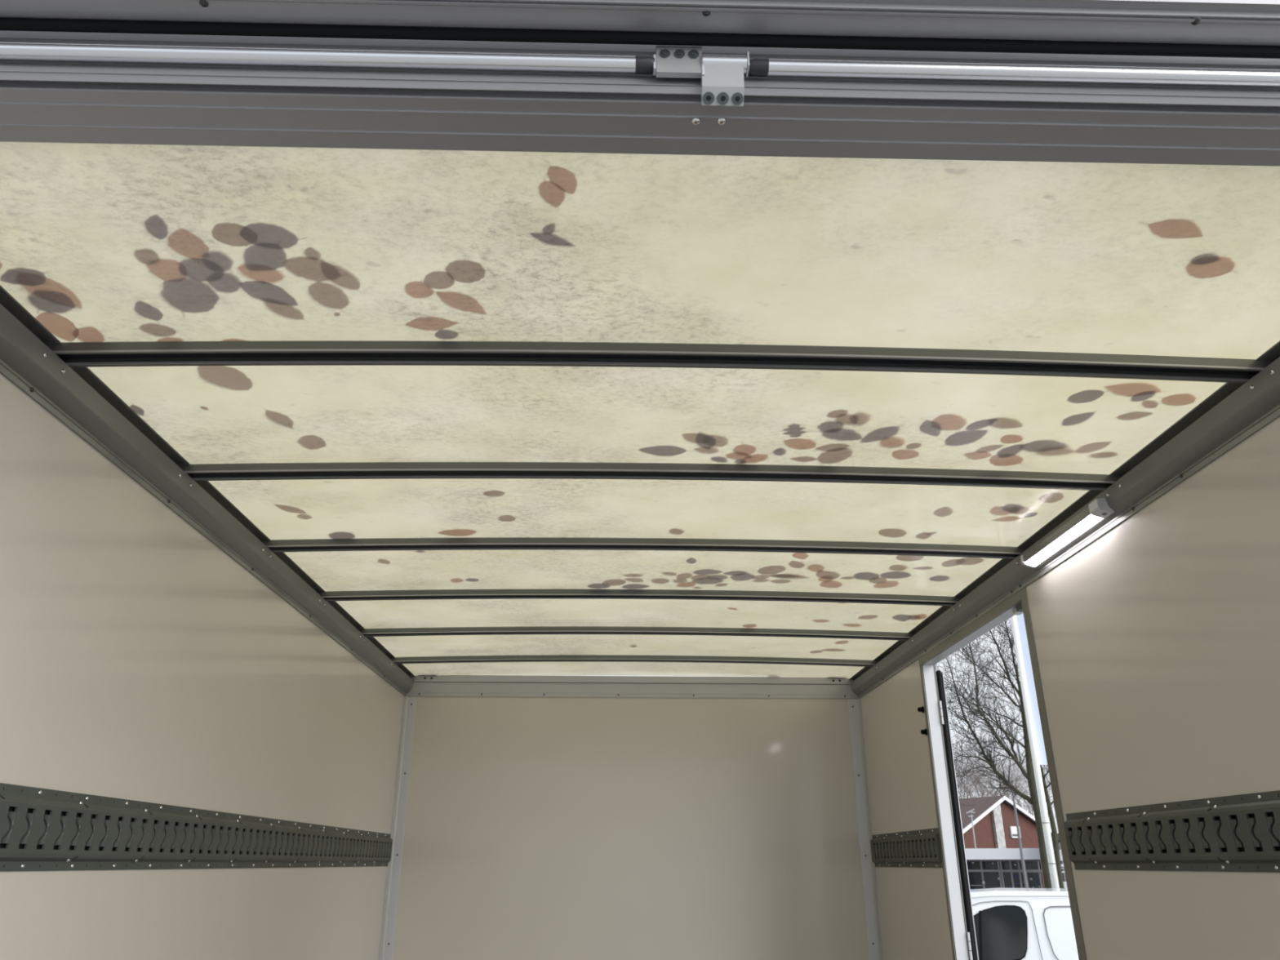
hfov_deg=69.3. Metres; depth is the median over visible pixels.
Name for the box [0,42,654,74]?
tube
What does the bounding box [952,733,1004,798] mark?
tree
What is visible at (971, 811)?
antenna
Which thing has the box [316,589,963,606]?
bow
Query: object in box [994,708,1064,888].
bare tree
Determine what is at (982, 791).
tree
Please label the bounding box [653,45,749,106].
flap hinge
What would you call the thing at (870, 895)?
trim
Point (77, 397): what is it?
trim
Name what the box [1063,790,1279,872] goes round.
track
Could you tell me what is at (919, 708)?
buffer
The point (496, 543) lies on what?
bow
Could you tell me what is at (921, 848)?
track
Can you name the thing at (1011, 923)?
van
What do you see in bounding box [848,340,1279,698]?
trim
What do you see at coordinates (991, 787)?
tree
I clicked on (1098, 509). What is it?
lamp
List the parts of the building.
pane, pane, pane, pane, pane, pane, pane, pane, pane, pane, pane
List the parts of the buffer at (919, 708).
knob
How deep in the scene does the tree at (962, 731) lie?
77.92 m
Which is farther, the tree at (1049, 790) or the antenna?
the tree at (1049, 790)
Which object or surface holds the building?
on the ground
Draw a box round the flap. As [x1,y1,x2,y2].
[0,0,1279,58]
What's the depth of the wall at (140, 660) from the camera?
1.98 m
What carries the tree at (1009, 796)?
on the ground
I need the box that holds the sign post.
[1058,842,1066,888]
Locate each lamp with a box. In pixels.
[1007,779,1028,888]
[1020,497,1114,568]
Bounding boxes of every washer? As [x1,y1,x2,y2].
[653,54,656,75]
[702,58,704,75]
[746,51,749,76]
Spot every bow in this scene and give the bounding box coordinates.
[44,341,1273,382]
[177,462,1122,490]
[260,537,1028,559]
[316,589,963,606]
[357,626,915,640]
[389,654,879,666]
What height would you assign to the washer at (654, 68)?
0.020 m
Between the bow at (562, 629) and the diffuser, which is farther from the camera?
the bow at (562, 629)
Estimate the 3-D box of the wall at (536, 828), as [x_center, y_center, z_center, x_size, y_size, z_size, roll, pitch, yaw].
[-0.033,1.974,3.910,2.100,2.250,0.040,1,-23,-1]
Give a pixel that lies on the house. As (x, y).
(994, 824)
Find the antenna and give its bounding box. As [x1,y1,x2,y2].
[965,808,976,848]
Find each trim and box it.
[0,31,1279,166]
[0,284,415,696]
[377,695,417,959]
[406,675,857,698]
[847,697,883,959]
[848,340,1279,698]
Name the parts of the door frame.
head trim, latch plate, trim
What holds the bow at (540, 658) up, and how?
attached to the ceiling
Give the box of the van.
[969,887,1079,959]
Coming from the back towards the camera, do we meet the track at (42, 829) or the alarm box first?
the alarm box
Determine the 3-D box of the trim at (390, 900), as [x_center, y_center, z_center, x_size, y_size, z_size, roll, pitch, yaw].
[-1.055,1.991,3.835,0.052,2.159,0.034,1,-23,-1]
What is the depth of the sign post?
25.55 m
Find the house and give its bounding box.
[959,795,1052,888]
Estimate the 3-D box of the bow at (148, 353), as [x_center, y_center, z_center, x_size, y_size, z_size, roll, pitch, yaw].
[0.046,-0.205,1.582,2.090,0.036,0.051,1,-23,-1]
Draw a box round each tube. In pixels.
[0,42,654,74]
[748,57,1279,87]
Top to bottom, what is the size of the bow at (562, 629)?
0.036 m
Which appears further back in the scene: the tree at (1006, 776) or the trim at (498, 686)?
the tree at (1006, 776)
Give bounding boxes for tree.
[935,617,1052,888]
[952,718,1026,798]
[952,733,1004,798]
[953,726,1048,807]
[955,722,1050,801]
[955,731,1011,798]
[969,734,1051,816]
[984,760,1053,819]
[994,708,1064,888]
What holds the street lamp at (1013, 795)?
on the ground
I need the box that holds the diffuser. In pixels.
[1025,514,1102,566]
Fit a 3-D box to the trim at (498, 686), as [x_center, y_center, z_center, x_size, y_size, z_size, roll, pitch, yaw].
[-0.030,0.956,4.292,2.092,0.099,0.034,1,-23,-1]
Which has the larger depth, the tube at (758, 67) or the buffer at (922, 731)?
the buffer at (922, 731)
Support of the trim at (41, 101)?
attached to the wall at (140, 660)
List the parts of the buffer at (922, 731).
knob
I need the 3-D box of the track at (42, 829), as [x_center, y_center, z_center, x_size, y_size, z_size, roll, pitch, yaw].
[-1.030,0.932,2.388,0.012,0.129,3.458,1,-23,-1]
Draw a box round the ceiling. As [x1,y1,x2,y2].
[0,142,1279,678]
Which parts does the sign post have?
sign plate, sign plate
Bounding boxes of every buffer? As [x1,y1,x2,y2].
[917,706,924,712]
[920,728,927,735]
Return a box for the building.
[964,848,1044,888]
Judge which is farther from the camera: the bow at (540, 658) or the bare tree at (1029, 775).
the bare tree at (1029, 775)
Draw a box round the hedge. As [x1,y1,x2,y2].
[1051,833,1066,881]
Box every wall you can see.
[0,373,404,959]
[392,696,869,959]
[860,416,1279,959]
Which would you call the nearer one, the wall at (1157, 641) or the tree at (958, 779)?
the wall at (1157, 641)
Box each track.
[0,782,392,871]
[870,827,942,867]
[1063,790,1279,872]
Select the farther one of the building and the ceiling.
the building
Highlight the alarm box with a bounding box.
[1012,827,1020,833]
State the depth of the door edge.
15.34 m
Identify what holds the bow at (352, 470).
attached to the ceiling
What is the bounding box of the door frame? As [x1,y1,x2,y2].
[918,586,1086,959]
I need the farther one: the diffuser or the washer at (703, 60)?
the diffuser

